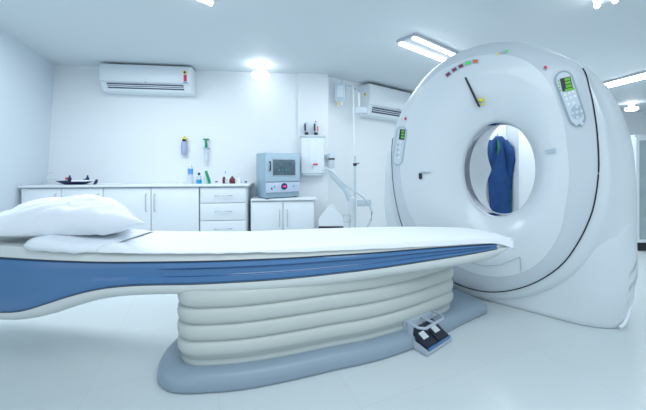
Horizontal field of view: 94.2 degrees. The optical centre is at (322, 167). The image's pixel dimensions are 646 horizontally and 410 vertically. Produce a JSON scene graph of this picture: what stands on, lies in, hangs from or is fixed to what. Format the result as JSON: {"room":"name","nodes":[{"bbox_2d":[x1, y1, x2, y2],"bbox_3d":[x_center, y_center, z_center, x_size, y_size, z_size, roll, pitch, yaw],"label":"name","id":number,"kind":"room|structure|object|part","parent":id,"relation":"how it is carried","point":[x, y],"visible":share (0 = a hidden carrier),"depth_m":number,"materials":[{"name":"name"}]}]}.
{"room":"radiology room","nodes":[
{"label":"radiology room","id":0,"kind":"room"},
{"bbox_2d":[0,28,54,212],"bbox_3d":[-3.255,-0.200,2.300,2.010,2.600,4.200,0,0,0],"label":"wall","id":1,"kind":"structure","parent":0,"point":[26,77],"depth_m":3.80,"materials":[{"name":"paint"}]},
{"bbox_2d":[47,65,297,197],"bbox_3d":[-2.208,-0.200,4.649,3.765,2.600,0.150,0,0,-7],"label":"wall","id":2,"kind":"structure","parent":0,"point":[103,136],"depth_m":4.56,"materials":[{"name":"paint"}]},
{"bbox_2d":[99,63,195,95],"bbox_3d":[-2.538,-1.288,4.391,1.233,0.383,0.284,0,0,-7],"label":"air conditioner","id":3,"kind":"object","parent":2,"relation":"attached to","point":[122,79],"visible":1,"depth_m":4.29,"materials":[{"name":"white plastic"}]},
{"bbox_2d":[107,83,183,89],"bbox_3d":[-2.540,-1.166,4.326,1.033,0.061,0.089,0,0,-7],"label":"air vent","id":4,"kind":"object","parent":3,"relation":"attached to","point":[110,86],"depth_m":4.30,"materials":[{"name":"white plastic"}]},
{"bbox_2d":[181,136,187,154],"bbox_3d":[-2.098,-0.337,4.535,0.092,0.280,0.098,0,0,-7],"label":"soap dispenser","id":5,"kind":"object","parent":2,"relation":"attached to","point":[183,143],"visible":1,"depth_m":4.50,"materials":[{"name":"grey plastic"}]},
{"bbox_2d":[181,141,186,154],"bbox_3d":[-2.098,-0.302,4.531,0.092,0.210,0.091,0,0,-7],"label":"bottle","id":6,"kind":"object","parent":5,"relation":"on","point":[183,144],"depth_m":4.49,"materials":[{"name":"white plastic"}]},
{"bbox_2d":[203,139,209,161],"bbox_3d":[-1.781,-0.266,4.577,0.100,0.362,0.088,0,0,-7],"label":"soap dispenser","id":7,"kind":"object","parent":2,"relation":"attached to","point":[206,148],"visible":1,"depth_m":4.55,"materials":[{"name":"clear plastic"}]},
{"bbox_2d":[204,148,207,161],"bbox_3d":[-1.780,-0.200,4.569,0.068,0.230,0.067,0,0,-7],"label":"bottle","id":8,"kind":"object","parent":7,"relation":"on","point":[205,149],"depth_m":4.54,"materials":[{"name":"white plastic"}]},
{"bbox_2d":[298,73,327,228],"bbox_3d":[-0.176,-0.200,4.935,0.480,2.600,0.360,0,0,-7],"label":"wall column","id":9,"kind":"structure","parent":0,"point":[312,87],"depth_m":4.76,"materials":[{"name":"paint"}]},
{"bbox_2d":[300,135,324,175],"bbox_3d":[-0.162,-0.194,4.687,0.386,0.635,0.136,0,0,-7],"label":"wall cabinet","id":10,"kind":"object","parent":9,"relation":"attached to","point":[312,146],"depth_m":4.64,"materials":[{"name":"white plastic"}]},
{"bbox_2d":[303,119,309,134],"bbox_3d":[-0.266,-0.640,4.682,0.103,0.258,0.079,0,0,-44],"label":"handheld scope","id":11,"kind":"object","parent":10,"relation":"on","point":[305,127],"visible":0.94,"depth_m":4.66,"materials":[{"name":"black plastic"}]},
{"bbox_2d":[302,174,321,175],"bbox_3d":[-0.174,0.101,4.704,0.306,0.045,0.100,0,0,-7],"label":"tray","id":12,"kind":"object","parent":10,"relation":"on","point":[302,174],"depth_m":4.65,"materials":[{"name":"grey plastic"}]},
{"bbox_2d":[313,121,317,134],"bbox_3d":[-0.117,-0.624,4.696,0.080,0.226,0.086,0,0,-22],"label":"handheld scope","id":13,"kind":"object","parent":10,"relation":"on","point":[315,126],"visible":0.92,"depth_m":4.67,"materials":[{"name":"black plastic"}]},
{"bbox_2d":[326,152,334,167],"bbox_3d":[0.117,-0.121,4.723,0.136,0.242,0.131,0,0,-7],"label":"canister","id":14,"kind":"object","parent":9,"relation":"attached to","point":[331,156],"visible":0.98,"depth_m":4.67,"materials":[{"name":"grey plastic"}]},
{"bbox_2d":[0,225,645,409],"bbox_3d":[1.500,1.150,4.500,21.000,0.100,15.000,0,0,0],"label":"floor","id":15,"kind":"structure","parent":0,"point":[102,354],"depth_m":1.64,"materials":[{"name":"plastic"}]},
{"bbox_2d":[21,188,61,203],"bbox_3d":[-3.698,0.677,4.122,0.483,0.845,0.521,0,0,-7],"label":"base cabinet","id":16,"kind":"object","parent":15,"relation":"on","point":[27,194],"visible":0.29,"depth_m":3.90,"materials":[{"name":"white laminate"}]},
{"bbox_2d":[61,187,103,197],"bbox_3d":[-3.211,0.677,4.180,0.519,0.845,0.521,0,0,-7],"label":"base cabinet","id":17,"kind":"object","parent":15,"relation":"on","point":[65,192],"visible":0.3,"depth_m":3.96,"materials":[{"name":"white laminate"}]},
{"bbox_2d":[103,187,199,230],"bbox_3d":[-2.349,0.677,4.282,1.231,0.845,0.521,0,0,-7],"label":"base cabinet","id":18,"kind":"object","parent":15,"relation":"on","point":[160,208],"visible":0.55,"depth_m":4.07,"materials":[{"name":"white laminate"}]},
{"bbox_3d":[-2.625,0.635,4.029,0.593,0.730,0.018,0,0,-7],"label":"door","id":19,"kind":"part","parent":18,"relation":"part of","materials":[{"name":"white laminate"}]},
{"bbox_2d":[18,182,253,187],"bbox_3d":[-2.494,0.240,4.270,2.898,0.030,0.526,0,0,-7],"label":"countertop","id":20,"kind":"structure","parent":18,"relation":"on","point":[51,185],"depth_m":4.08,"materials":[{"name":"white laminate"}]},
{"bbox_2d":[37,172,59,184],"bbox_3d":[-3.712,0.140,4.078,0.264,0.169,0.120,0,0,0],"label":"wire stand","id":21,"kind":"object","parent":20,"relation":"on","point":[50,172],"visible":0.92,"depth_m":4.08,"materials":[{"name":"grey metal"}]},
{"bbox_2d":[56,180,94,184],"bbox_3d":[-3.388,0.194,4.111,0.381,0.062,0.220,0,0,-7],"label":"tray","id":22,"kind":"object","parent":20,"relation":"on","point":[66,182],"visible":0.9,"depth_m":4.05,"materials":[{"name":"blue plastic"}]},
{"bbox_2d":[96,183,127,184],"bbox_3d":[-2.934,0.218,4.175,0.298,0.011,0.220,0,0,-7],"label":"paper pad","id":23,"kind":"object","parent":20,"relation":"on","point":[99,183],"visible":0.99,"depth_m":4.12,"materials":[{"name":"white paper"}]},
{"bbox_2d":[188,163,192,183],"bbox_3d":[-1.925,0.075,4.355,0.076,0.300,0.074,0,0,-7],"label":"bottle","id":24,"kind":"object","parent":20,"relation":"on","point":[190,168],"visible":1,"depth_m":4.33,"materials":[{"name":"clear plastic"}]},
{"bbox_2d":[196,173,201,183],"bbox_3d":[-1.798,0.146,4.350,0.076,0.158,0.075,0,0,-7],"label":"bottle","id":25,"kind":"object","parent":20,"relation":"on","point":[198,179],"visible":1,"depth_m":4.32,"materials":[{"name":"clear plastic"}]},
{"bbox_2d":[203,168,210,183],"bbox_3d":[-1.666,0.115,4.307,0.079,0.220,0.146,0,0,-37],"label":"spray bottle","id":26,"kind":"object","parent":20,"relation":"on","point":[206,179],"visible":1,"depth_m":4.29,"materials":[{"name":"green plastic"}]},
{"bbox_2d":[229,176,234,183],"bbox_3d":[-1.323,0.172,4.376,0.084,0.105,0.083,0,0,-7],"label":"bottle","id":27,"kind":"object","parent":20,"relation":"on","point":[232,179],"visible":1,"depth_m":4.34,"materials":[{"name":"brown glass"}]},
{"bbox_3d":[-2.017,0.635,4.101,0.615,0.730,0.018,0,0,-7],"label":"door","id":28,"kind":"part","parent":18,"relation":"part of","materials":[{"name":"white laminate"}]},
{"bbox_2d":[200,186,250,230],"bbox_3d":[-1.414,0.677,4.393,0.642,0.845,0.521,0,0,-7],"label":"base cabinet","id":29,"kind":"object","parent":15,"relation":"on","point":[222,208],"visible":0.68,"depth_m":4.17,"materials":[{"name":"white laminate"}]},
{"bbox_3d":[-1.387,0.851,4.176,0.611,0.235,0.018,0,0,-7],"label":"drawer","id":30,"kind":"part","parent":29,"relation":"part of","materials":[{"name":"white laminate"}]},
{"bbox_3d":[-1.387,0.608,4.176,0.611,0.235,0.018,0,0,-7],"label":"drawer","id":31,"kind":"part","parent":29,"relation":"part of","materials":[{"name":"white laminate"}]},
{"bbox_3d":[-1.387,0.378,4.176,0.611,0.208,0.018,0,0,-7],"label":"drawer","id":32,"kind":"part","parent":29,"relation":"part of","materials":[{"name":"white laminate"}]},
{"bbox_2d":[0,235,511,393],"bbox_3d":[-0.552,0.756,1.970,3.667,0.688,1.022,0,0,-9],"label":"table","id":33,"kind":"object","parent":15,"relation":"on","point":[255,319],"visible":0.78,"depth_m":1.60,"materials":[{"name":"plastic"}]},
{"bbox_2d":[0,194,144,235],"bbox_3d":[-1.502,0.281,1.845,1.135,0.238,0.490,0,0,0],"label":"pillow","id":34,"kind":"object","parent":33,"relation":"on","point":[85,214],"visible":1,"depth_m":1.66,"materials":[{"name":"fabric"}]},
{"bbox_2d":[23,229,152,253],"bbox_3d":[-1.362,0.408,1.788,0.475,0.074,0.447,0,0,6],"label":"folded cloth","id":35,"kind":"object","parent":33,"relation":"on","point":[73,244],"visible":0.68,"depth_m":1.60,"materials":[{"name":"fabric"}]},
{"bbox_2d":[96,227,514,253],"bbox_3d":[0.021,0.460,1.881,2.440,0.134,0.578,0,0,-6],"label":"sheet","id":36,"kind":"object","parent":33,"relation":"on","point":[359,238],"visible":1,"depth_m":1.79,"materials":[{"name":"fabric"}]},
{"bbox_2d":[251,200,313,230],"bbox_3d":[-0.595,0.782,4.468,0.910,0.635,0.438,0,0,-7],"label":"base cabinet","id":37,"kind":"object","parent":15,"relation":"on","point":[299,214],"visible":0.6,"depth_m":4.28,"materials":[{"name":"white laminate"}]},
{"bbox_3d":[-0.794,0.740,4.266,0.439,0.520,0.018,0,0,-7],"label":"door","id":38,"kind":"part","parent":37,"relation":"part of","materials":[{"name":"white laminate"}]},
{"bbox_2d":[251,196,316,200],"bbox_3d":[-0.577,0.450,4.480,0.938,0.030,0.430,0,0,-7],"label":"countertop","id":39,"kind":"structure","parent":37,"relation":"on","point":[255,198],"depth_m":4.28,"materials":[{"name":"white laminate"}]},
{"bbox_2d":[256,153,299,198],"bbox_3d":[-0.657,0.109,4.461,0.543,0.651,0.420,0,0,-34],"label":"oven","id":40,"kind":"object","parent":39,"relation":"on","point":[277,174],"visible":1,"depth_m":4.32,"materials":[{"name":"metal"}]},
{"bbox_3d":[-0.577,-0.010,4.340,0.535,0.405,0.030,0,0,-34],"label":"oven door","id":41,"kind":"part","parent":40,"relation":"part of","materials":[{"name":"metal"}]},
{"bbox_3d":[-0.352,0.740,4.319,0.436,0.520,0.018,0,0,-7],"label":"door","id":42,"kind":"part","parent":37,"relation":"part of","materials":[{"name":"white laminate"}]},
{"bbox_2d":[318,204,342,228],"bbox_3d":[0.111,0.820,4.300,0.346,0.560,0.300,0,0,0],"label":"waste bin","id":43,"kind":"object","parent":15,"relation":"on","point":[330,217],"visible":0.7,"depth_m":4.15,"materials":[{"name":"white plastic"}]},
{"bbox_2d":[327,168,370,227],"bbox_3d":[0.380,0.548,4.400,0.647,1.103,0.276,0,0,0],"label":"stand","id":44,"kind":"object","parent":15,"relation":"on","point":[351,200],"visible":0.67,"depth_m":4.36,"materials":[{"name":"white plastic"}]},
{"bbox_3d":[0.253,0.242,4.400,0.393,0.491,0.100,0,0,0],"label":"arm","id":45,"kind":"part","parent":44,"relation":"part of","materials":[{"name":"grey plastic"}]},
{"bbox_2d":[322,167,372,226],"bbox_3d":[0.345,0.488,4.280,0.736,1.005,0.028,0,0,0],"label":"hose","id":46,"kind":"object","parent":44,"relation":"hanging from","point":[330,170],"visible":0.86,"depth_m":4.27,"materials":[{"name":"grey plastic"}]},
{"bbox_3d":[0.418,0.760,4.400,0.280,0.681,0.276,0,0,0],"label":"post","id":47,"kind":"part","parent":44,"relation":"part of","materials":[{"name":"white plastic"}]},
{"bbox_2d":[341,81,359,227],"bbox_3d":[0.514,-0.158,4.860,0.455,2.514,0.400,0,0,0],"label":"pole","id":48,"kind":"object","parent":15,"relation":"on","point":[353,88],"visible":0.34,"depth_m":4.85,"materials":[{"name":"white metal"}]},
{"bbox_2d":[335,83,345,104],"bbox_3d":[0.275,-1.212,4.835,0.178,0.401,0.056,0,0,0],"label":"bag","id":49,"kind":"object","parent":48,"relation":"hanging from","point":[340,88],"visible":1,"depth_m":4.81,"materials":[{"name":"grey plastic"}]},
{"bbox_2d":[355,92,366,113],"bbox_3d":[0.622,-1.069,4.910,0.196,0.355,0.100,0,0,0],"label":"basket","id":50,"kind":"object","parent":48,"relation":"hanging from","point":[359,109],"visible":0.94,"depth_m":4.86,"materials":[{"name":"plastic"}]},
{"bbox_2d":[355,106,366,113],"bbox_3d":[0.622,-0.945,4.910,0.196,0.106,0.100,0,0,0],"label":"basket tray","id":51,"kind":"object","parent":50,"relation":"on","point":[358,109],"depth_m":4.86,"materials":[{"name":"plastic"}]},
{"bbox_2d":[384,42,637,328],"bbox_3d":[1.461,0.039,2.768,2.008,2.122,0.857,0,0,42],"label":"gantry","id":52,"kind":"object","parent":15,"relation":"on","point":[574,258],"visible":0.94,"depth_m":2.19,"materials":[{"name":"white plastic"}]},
{"bbox_3d":[0.753,-0.210,2.889,0.158,0.370,0.152,0,0,0],"label":"control panel","id":53,"kind":"part","parent":52,"relation":"part of","materials":[{"name":"grey plastic"}]},
{"bbox_3d":[0.732,-0.210,2.863,0.126,0.343,0.005,0,0,42],"label":"panel","id":54,"kind":"part","parent":52,"relation":"part of","materials":[{"name":"grey plastic"}]},
{"bbox_3d":[1.689,-0.474,2.053,0.172,0.386,0.165,0,0,0],"label":"control panel","id":55,"kind":"part","parent":52,"relation":"part of","materials":[{"name":"white plastic"}]},
{"bbox_3d":[1.665,-0.472,2.023,0.145,0.359,0.005,0,0,42],"label":"panel","id":56,"kind":"part","parent":52,"relation":"part of","materials":[{"name":"grey plastic"}]},
{"bbox_2d":[630,135,645,250],"bbox_3d":[4.603,0.328,4.190,0.900,1.543,0.420,0,0,0],"label":"display cabinet","id":57,"kind":"object","parent":15,"relation":"on","point":[638,141],"visible":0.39,"depth_m":3.99,"materials":[{"name":"white laminate"}]},
{"bbox_3d":[4.163,0.303,4.200,0.020,1.433,0.400,0,0,0],"label":"panel","id":58,"kind":"part","parent":57,"relation":"part of","materials":[{"name":"white laminate"}]},
{"bbox_3d":[4.603,-0.428,4.200,0.900,0.030,0.400,0,0,0],"label":"panel","id":59,"kind":"part","parent":57,"relation":"part of","materials":[{"name":"white laminate"}]},
{"bbox_3d":[4.378,0.290,3.990,0.442,1.399,0.020,0,0,0],"label":"door","id":60,"kind":"part","parent":57,"relation":"part of","materials":[{"name":"glass"}]},
{"bbox_3d":[4.378,0.291,3.990,0.362,1.318,0.004,0,0,0],"label":"glass pane","id":61,"kind":"part","parent":57,"relation":"part of","materials":[{"name":"clear glass"}]},
{"bbox_2d":[0,0,645,111],"bbox_3d":[1.500,-1.550,4.500,21.000,0.100,15.000,0,0,0],"label":"ceiling","id":62,"kind":"structure","parent":0,"point":[355,41],"depth_m":3.32,"materials":[{"name":"paint"}]},
{"bbox_2d":[198,0,217,5],"bbox_3d":[-0.991,-1.468,2.520,0.240,0.064,0.256,0,0,41],"label":"fluorescent fixture","id":63,"kind":"object","parent":62,"relation":"attached to","point":[209,2],"visible":1,"depth_m":2.62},
{"bbox_2d":[251,63,268,79],"bbox_3d":[-0.908,-1.397,4.360,0.260,0.206,0.260,0,0,0],"label":"ceiling lamp","id":64,"kind":"object","parent":62,"relation":"attached to","point":[260,74],"visible":1,"depth_m":4.30,"materials":[{"name":"white plastic"}]},
{"bbox_2d":[397,33,458,61],"bbox_3d":[1.438,-1.468,3.799,1.254,0.064,0.260,0,0,-37],"label":"fluorescent fixture","id":65,"kind":"object","parent":62,"relation":"attached to","point":[416,42],"visible":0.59,"depth_m":3.62,"materials":[{"name":"white plastic"}]},
{"bbox_2d":[593,0,617,8],"bbox_3d":[2.247,-1.468,2.397,0.160,0.064,0.779,0,0,45],"label":"fluorescent fixture","id":66,"kind":"object","parent":62,"relation":"attached to","point":[597,3],"visible":1,"depth_m":2.63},
{"bbox_2d":[603,70,645,87],"bbox_3d":[5.054,-1.468,4.962,0.300,0.064,0.838,0,0,-7],"label":"fluorescent fixture","id":67,"kind":"object","parent":62,"relation":"attached to","point":[641,75],"visible":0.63,"depth_m":4.96,"materials":[{"name":"white plastic"}]},
{"bbox_2d":[624,102,638,110],"bbox_3d":[7.096,-1.403,6.900,0.240,0.193,0.240,0,0,0],"label":"ceiling lamp","id":68,"kind":"object","parent":62,"relation":"attached to","point":[631,107],"visible":1,"depth_m":6.85,"materials":[{"name":"white plastic"}]},
{"bbox_3d":[7.096,-1.381,6.900,0.240,0.148,0.240,0,0,0],"label":"glass globe","id":69,"kind":"part","parent":68,"relation":"part of"},
{"bbox_2d":[328,76,396,227],"bbox_3d":[0.942,-0.200,5.639,2.406,2.600,0.150,0,0,-37],"label":"wall","id":70,"kind":"structure","parent":0,"point":[372,136],"depth_m":5.28,"materials":[{"name":"paint"}]},
{"bbox_2d":[359,83,411,121],"bbox_3d":[1.314,-1.185,5.650,1.473,0.549,0.278,0,0,-37],"label":"air conditioner","id":71,"kind":"object","parent":70,"relation":"attached to","point":[382,103],"visible":0.56,"depth_m":5.32,"materials":[{"name":"white plastic"}]},
{"bbox_2d":[372,107,400,116],"bbox_3d":[1.347,-1.009,5.591,1.271,0.088,0.089,0,0,-37],"label":"air vent","id":72,"kind":"object","parent":71,"relation":"attached to","point":[378,111],"depth_m":5.40,"materials":[{"name":"white plastic"}]},
{"bbox_2d":[486,125,534,206],"bbox_3d":[3.075,0.000,4.810,1.850,2.200,0.120,0,0,0],"label":"wall partition","id":73,"kind":"structure","parent":0,"point":[528,161],"depth_m":4.75,"materials":[{"name":"paint"}]},
{"bbox_2d":[507,125,521,211],"bbox_3d":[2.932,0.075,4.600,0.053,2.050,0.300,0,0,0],"label":"door","id":74,"kind":"structure","parent":73,"relation":"in","point":[514,135],"depth_m":4.50,"materials":[{"name":"white laminate"}]},
{"bbox_3d":[2.726,-0.515,4.707,0.016,0.042,0.087,0,0,0],"label":"wall hook","id":75,"kind":"object","parent":73,"relation":"attached to","visible":0},
{"bbox_2d":[487,136,515,213],"bbox_3d":[2.697,0.243,4.597,0.496,1.457,0.193,0,0,0],"label":"gown","id":76,"kind":"object","parent":75,"relation":"hanging from","point":[501,154],"visible":0.74,"depth_m":4.57,"materials":[{"name":"blue fabric"}]},
{"bbox_3d":[2.660,-0.327,4.557,0.056,0.234,0.050,0,0,0],"label":"collar trim","id":77,"kind":"part","parent":76,"relation":"part of","materials":[{"name":"green fabric"}]},
{"bbox_2d":[622,112,645,134],"bbox_3d":[5.550,-0.200,8.075,7.300,2.600,0.150,0,0,0],"label":"wall","id":78,"kind":"structure","parent":0,"point":[635,121],"depth_m":8.00,"materials":[{"name":"paint"}]}
]}

